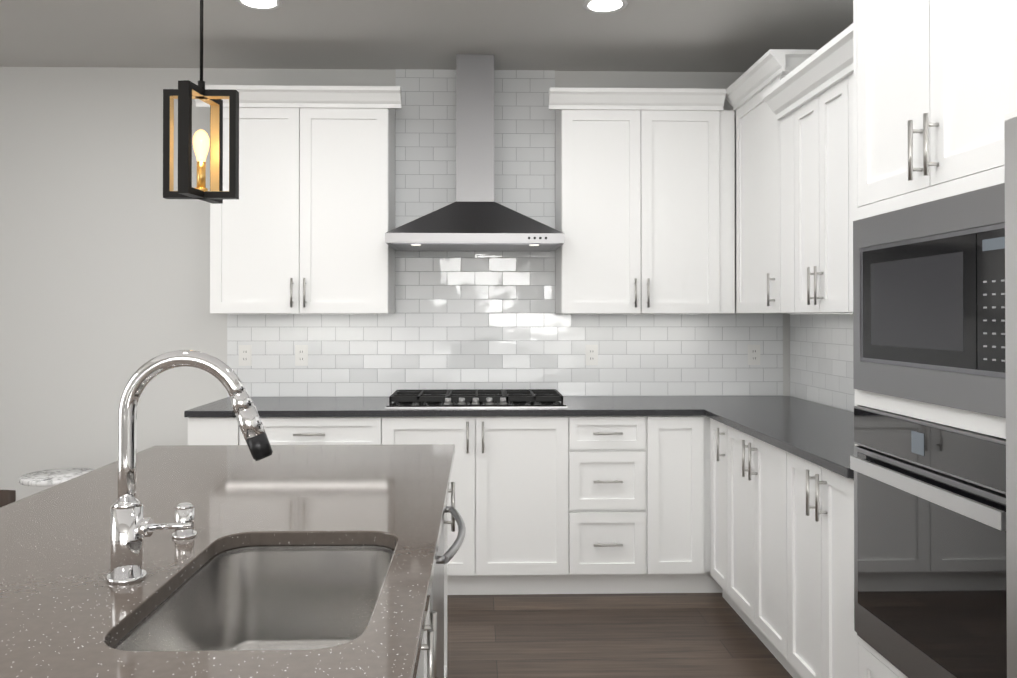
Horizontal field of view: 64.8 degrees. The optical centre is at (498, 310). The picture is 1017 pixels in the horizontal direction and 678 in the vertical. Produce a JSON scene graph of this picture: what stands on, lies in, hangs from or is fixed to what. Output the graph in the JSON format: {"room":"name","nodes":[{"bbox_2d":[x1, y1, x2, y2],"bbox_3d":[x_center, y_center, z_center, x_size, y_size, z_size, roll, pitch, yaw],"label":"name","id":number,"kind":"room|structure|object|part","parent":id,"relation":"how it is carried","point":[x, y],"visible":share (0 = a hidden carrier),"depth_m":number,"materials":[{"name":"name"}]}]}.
{"room":"kitchen","nodes":[
{"label":"kitchen","id":0,"kind":"room"},
{"bbox_2d":[0,67,789,500],"bbox_3d":[-1.191,0.022,4.526,5.900,2.750,0.100,0,0,-1],"label":"wall","id":1,"kind":"structure","parent":0,"point":[104,269],"depth_m":4.45,"materials":[{"name":"white paint"}]},
{"bbox_2d":[195,85,400,312],"bbox_3d":[-1.031,-0.563,4.274,1.050,1.156,0.416,0,0,-1],"label":"upper cabinet","id":2,"kind":"object","parent":1,"relation":"attached to","point":[304,222],"visible":0.9,"depth_m":4.14,"materials":[{"name":"white paint"}]},
{"bbox_2d":[385,54,564,251],"bbox_3d":[-0.122,-0.841,4.248,0.895,1.024,0.504,0,0,-1],"label":"range hood","id":3,"kind":"object","parent":1,"relation":"attached to","point":[474,217],"visible":1,"depth_m":4.23,"materials":[{"name":"silver metal"}]},
{"bbox_2d":[227,69,782,396],"bbox_3d":[0.051,-0.428,4.506,3.122,1.850,0.008,0,0,-1],"label":"wall tile","id":4,"kind":"structure","parent":1,"relation":"attached to","point":[456,320],"depth_m":4.50,"materials":[{"name":"white tile"}]},
{"bbox_2d":[239,345,251,365],"bbox_3d":[-1.409,0.250,4.457,0.070,0.115,0.007,0,0,-1],"label":"electrical outlet","id":5,"kind":"object","parent":4,"relation":"attached to","point":[245,355],"visible":1,"depth_m":4.46,"materials":[{"name":"white plastic"}]},
{"bbox_2d":[295,345,307,365],"bbox_3d":[-1.097,0.250,4.465,0.070,0.115,0.007,0,0,-1],"label":"electrical outlet","id":6,"kind":"object","parent":4,"relation":"attached to","point":[301,355],"visible":1,"depth_m":4.46,"materials":[{"name":"white plastic"}]},
{"bbox_2d":[585,345,597,364],"bbox_3d":[0.525,0.251,4.505,0.070,0.115,0.007,0,0,-1],"label":"electrical outlet","id":7,"kind":"object","parent":4,"relation":"attached to","point":[591,354],"visible":1,"depth_m":4.50,"materials":[{"name":"white plastic"}]},
{"bbox_2d":[748,345,759,364],"bbox_3d":[1.446,0.251,4.528,0.070,0.115,0.007,0,0,-1],"label":"electrical outlet","id":8,"kind":"object","parent":4,"relation":"attached to","point":[753,354],"visible":1,"depth_m":4.53,"materials":[{"name":"white plastic"}]},
{"bbox_2d":[549,87,734,312],"bbox_3d":[0.748,-0.563,4.318,0.978,1.156,0.416,0,0,-1],"label":"upper cabinet","id":9,"kind":"object","parent":1,"relation":"attached to","point":[644,200],"visible":1,"depth_m":4.18,"materials":[{"name":"white paint"}]},
{"bbox_2d":[0,0,852,71],"bbox_3d":[-1.089,-1.433,0.457,5.900,0.100,8.260,0,0,-1],"label":"ceiling","id":10,"kind":"structure","parent":0,"point":[679,35],"depth_m":3.92,"materials":[{"name":"white paint"}]},
{"bbox_2d":[163,0,238,203],"bbox_3d":[-0.937,-0.860,2.528,0.193,1.014,0.174,0,-1,-42],"label":"pendant lamp","id":11,"kind":"object","parent":10,"relation":"hanging from","point":[186,92],"visible":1,"depth_m":2.51,"materials":[{"name":"black metal"}]},
{"bbox_2d":[235,0,281,9],"bbox_3d":[-1.052,-1.357,3.519,0.200,0.006,0.200,0,0,-1],"label":"recessed light","id":12,"kind":"object","parent":10,"relation":"in","point":[264,4],"visible":1,"depth_m":3.55,"materials":[{"name":"white"}]},
{"bbox_2d":[583,0,627,13],"bbox_3d":[0.474,-1.357,3.557,0.200,0.006,0.200,0,0,-1],"label":"recessed light","id":13,"kind":"object","parent":10,"relation":"in","point":[602,6],"visible":1,"depth_m":3.56,"materials":[{"name":"white"}]},
{"bbox_2d":[447,593,792,677],"bbox_3d":[-1.089,1.417,0.437,5.900,0.100,8.260,0,0,-1],"label":"floor","id":14,"kind":"structure","parent":0,"point":[670,635],"depth_m":3.39,"materials":[{"name":"brown wood"}]},
{"bbox_2d":[0,490,15,506],"bbox_3d":[-1.344,0.956,2.304,0.437,0.850,0.400,0,0,-1],"label":"bar stool","id":15,"kind":"object","parent":14,"relation":"on","point":[7,497],"visible":0.08,"depth_m":2.48,"materials":[{"name":"brown wood"}]},
{"bbox_2d":[19,468,94,485],"bbox_3d":[-2.182,1.104,3.983,0.350,0.578,0.350,0,0,-1],"label":"side table","id":16,"kind":"object","parent":14,"relation":"on","point":[52,477],"visible":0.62,"depth_m":3.93,"materials":[{"name":"white stone"}]},
{"bbox_2d":[188,417,246,444],"bbox_3d":[-1.339,0.952,4.140,0.304,0.884,0.630,0,0,-1],"label":"base cabinet","id":17,"kind":"object","parent":14,"relation":"on","point":[201,430],"depth_m":3.83,"materials":[{"name":"white paint"}]},
{"bbox_2d":[260,417,395,444],"bbox_3d":[-0.879,0.952,4.151,0.740,0.884,0.630,0,0,-1],"label":"base cabinet","id":18,"kind":"object","parent":14,"relation":"on","point":[279,430],"depth_m":3.85,"materials":[{"name":"white paint"}]},
{"bbox_2d":[184,396,818,416],"bbox_3d":[0.079,0.495,4.167,3.160,0.030,0.653,0,0,-1],"label":"countertop","id":19,"kind":"structure","parent":18,"relation":"on","point":[576,405],"depth_m":3.95,"materials":[{"name":"grey stone"}]},
{"bbox_2d":[385,389,566,408],"bbox_3d":[-0.113,0.455,4.154,0.891,0.050,0.480,0,0,-1],"label":"cooktop","id":20,"kind":"object","parent":19,"relation":"in","point":[488,398],"visible":1,"depth_m":4.00,"materials":[{"name":"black metal"}]},
{"bbox_2d":[416,482,454,677],"bbox_3d":[-0.611,0.933,1.462,1.006,0.884,2.640,0,0,-1],"label":"kitchen island","id":21,"kind":"object","parent":14,"relation":"on","point":[427,666],"visible":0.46,"depth_m":1.74,"materials":[{"name":"white paint"}]},
{"bbox_2d":[0,444,454,677],"bbox_3d":[-0.642,0.443,1.465,1.045,0.096,2.680,0,0,-1],"label":"island countertop","id":22,"kind":"structure","parent":21,"relation":"on","point":[67,610],"depth_m":1.62,"materials":[{"name":"grey stone"}]},
{"bbox_3d":[-0.643,0.429,1.640,0.047,0.066,0.048,0,0,-1],"label":"soap dispenser button","id":23,"kind":"part","parent":22,"relation":"part of","materials":[{"name":"silver metal"}]},
{"bbox_2d":[107,350,272,584],"bbox_3d":[-0.529,0.264,1.377,0.278,0.392,0.062,0,0,-1],"label":"faucet","id":24,"kind":"object","parent":22,"relation":"on","point":[131,527],"visible":1,"depth_m":1.36,"materials":[{"name":"silver metal"}]},
{"bbox_2d":[113,545,394,650],"bbox_3d":[-0.380,0.603,1.378,0.425,0.225,0.655,0,0,-1],"label":"undermount sink","id":25,"kind":"object","parent":22,"relation":"in","point":[289,597],"visible":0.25,"depth_m":1.67,"materials":[{"name":"silver metal"}]},
{"bbox_2d":[430,506,465,677],"bbox_3d":[-0.412,0.878,2.088,0.655,0.758,0.604,0,0,-1],"label":"dishwasher","id":26,"kind":"object","parent":21,"relation":"in","point":[437,595],"visible":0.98,"depth_m":2.11,"materials":[{"name":"silver metal"}]},
{"bbox_2d":[396,416,571,594],"bbox_3d":[-0.149,0.952,4.170,0.962,0.884,0.630,0,0,-1],"label":"base cabinet","id":27,"kind":"object","parent":14,"relation":"on","point":[511,475],"depth_m":3.87,"materials":[{"name":"white paint"}]},
{"bbox_2d":[572,416,663,593],"bbox_3d":[0.522,0.952,4.186,0.500,0.884,0.630,0,0,-1],"label":"base cabinet","id":28,"kind":"object","parent":14,"relation":"on","point":[582,504],"depth_m":3.88,"materials":[{"name":"white paint"}]},
{"bbox_2d":[664,416,707,592],"bbox_3d":[0.849,0.952,4.195,0.279,0.884,0.630,0,0,-1],"label":"base cabinet","id":29,"kind":"object","parent":14,"relation":"on","point":[685,437],"depth_m":3.89,"materials":[{"name":"white paint"}]},
{"bbox_2d":[710,418,717,582],"bbox_3d":[1.347,0.949,3.727,0.644,0.884,0.360,0,0,-1],"label":"base cabinet","id":30,"kind":"object","parent":14,"relation":"on","point":[713,423],"depth_m":3.81,"materials":[{"name":"white paint"}]},
{"bbox_2d":[708,417,721,592],"bbox_3d":[1.273,0.952,4.205,0.685,0.884,0.630,0,0,-1],"label":"base cabinet","id":31,"kind":"object","parent":14,"relation":"on","point":[713,587],"depth_m":3.91,"materials":[{"name":"white paint"}]},
{"bbox_2d":[718,422,777,659],"bbox_3d":[1.359,0.946,3.255,0.644,0.884,0.796,0,0,-1],"label":"base cabinet","id":32,"kind":"object","parent":14,"relation":"on","point":[745,461],"depth_m":3.34,"materials":[{"name":"white paint"}]},
{"bbox_2d":[700,404,854,477],"bbox_3d":[1.350,0.487,3.112,0.670,0.030,1.470,0,0,-1],"label":"countertop","id":33,"kind":"structure","parent":32,"relation":"on","point":[821,435],"depth_m":3.27,"materials":[{"name":"grey stone"}]},
{"bbox_2d":[774,446,809,677],"bbox_3d":[1.371,0.942,2.763,0.644,0.884,0.400,0,0,-1],"label":"base cabinet","id":34,"kind":"object","parent":14,"relation":"on","point":[782,543],"depth_m":2.85,"materials":[{"name":"white paint"}]},
{"bbox_2d":[810,462,854,677],"bbox_3d":[1.377,0.940,2.521,0.644,0.884,0.292,0,0,-1],"label":"base cabinet","id":35,"kind":"object","parent":14,"relation":"on","point":[832,633],"depth_m":2.55,"materials":[{"name":"white paint"}]},
{"bbox_2d":[853,0,1016,677],"bbox_3d":[1.359,0.106,1.978,0.726,2.544,0.800,0,0,-1],"label":"tall cabinet","id":36,"kind":"object","parent":14,"relation":"on","point":[935,91],"visible":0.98,"depth_m":1.98,"materials":[{"name":"white paint"}]},
{"bbox_2d":[850,406,1006,677],"bbox_3d":[1.321,0.611,1.973,0.606,0.669,0.754,0,0,-1],"label":"wall oven","id":37,"kind":"object","parent":36,"relation":"in","point":[930,590],"visible":0.92,"depth_m":1.94,"materials":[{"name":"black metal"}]},
{"bbox_2d":[853,183,1005,417],"bbox_3d":[1.282,-0.019,1.977,0.464,0.491,0.754,0,0,-1],"label":"built-in microwave","id":38,"kind":"object","parent":36,"relation":"in","point":[928,302],"visible":0.94,"depth_m":1.93,"materials":[{"name":"silver metal"}]},
{"bbox_2d":[1004,110,1016,677],"bbox_3d":[1.340,0.493,1.113,0.802,1.759,0.910,0,0,-1],"label":"refrigerator","id":39,"kind":"object","parent":14,"relation":"on","point":[1010,129],"visible":1,"depth_m":1.54,"materials":[{"name":"grey metal"}]},
{"bbox_3d":[1.810,-0.007,0.519,0.100,2.750,8.060,0,0,-1],"label":"wall","id":40,"kind":"structure","parent":0,"visible":0},
{"bbox_2d":[725,49,817,312],"bbox_3d":[1.425,-0.565,4.030,0.491,1.156,1.026,0,0,-1],"label":"upper cabinet","id":41,"kind":"object","parent":40,"relation":"attached to","point":[757,216],"visible":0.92,"depth_m":3.87,"materials":[{"name":"white paint"}]},
{"bbox_2d":[762,23,853,312],"bbox_3d":[1.444,-0.482,2.983,0.505,0.975,1.192,0,0,-1],"label":"upper cabinet","id":42,"kind":"object","parent":40,"relation":"attached to","point":[809,101],"visible":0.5,"depth_m":3.15,"materials":[{"name":"white paint"}]},
{"bbox_2d":[790,313,854,411],"bbox_3d":[1.688,0.247,3.261,0.008,0.480,2.552,0,0,-1],"label":"wall tiles","id":43,"kind":"structure","parent":40,"relation":"attached to","point":[821,358],"depth_m":4.10,"materials":[{"name":"white tile"}]}
]}

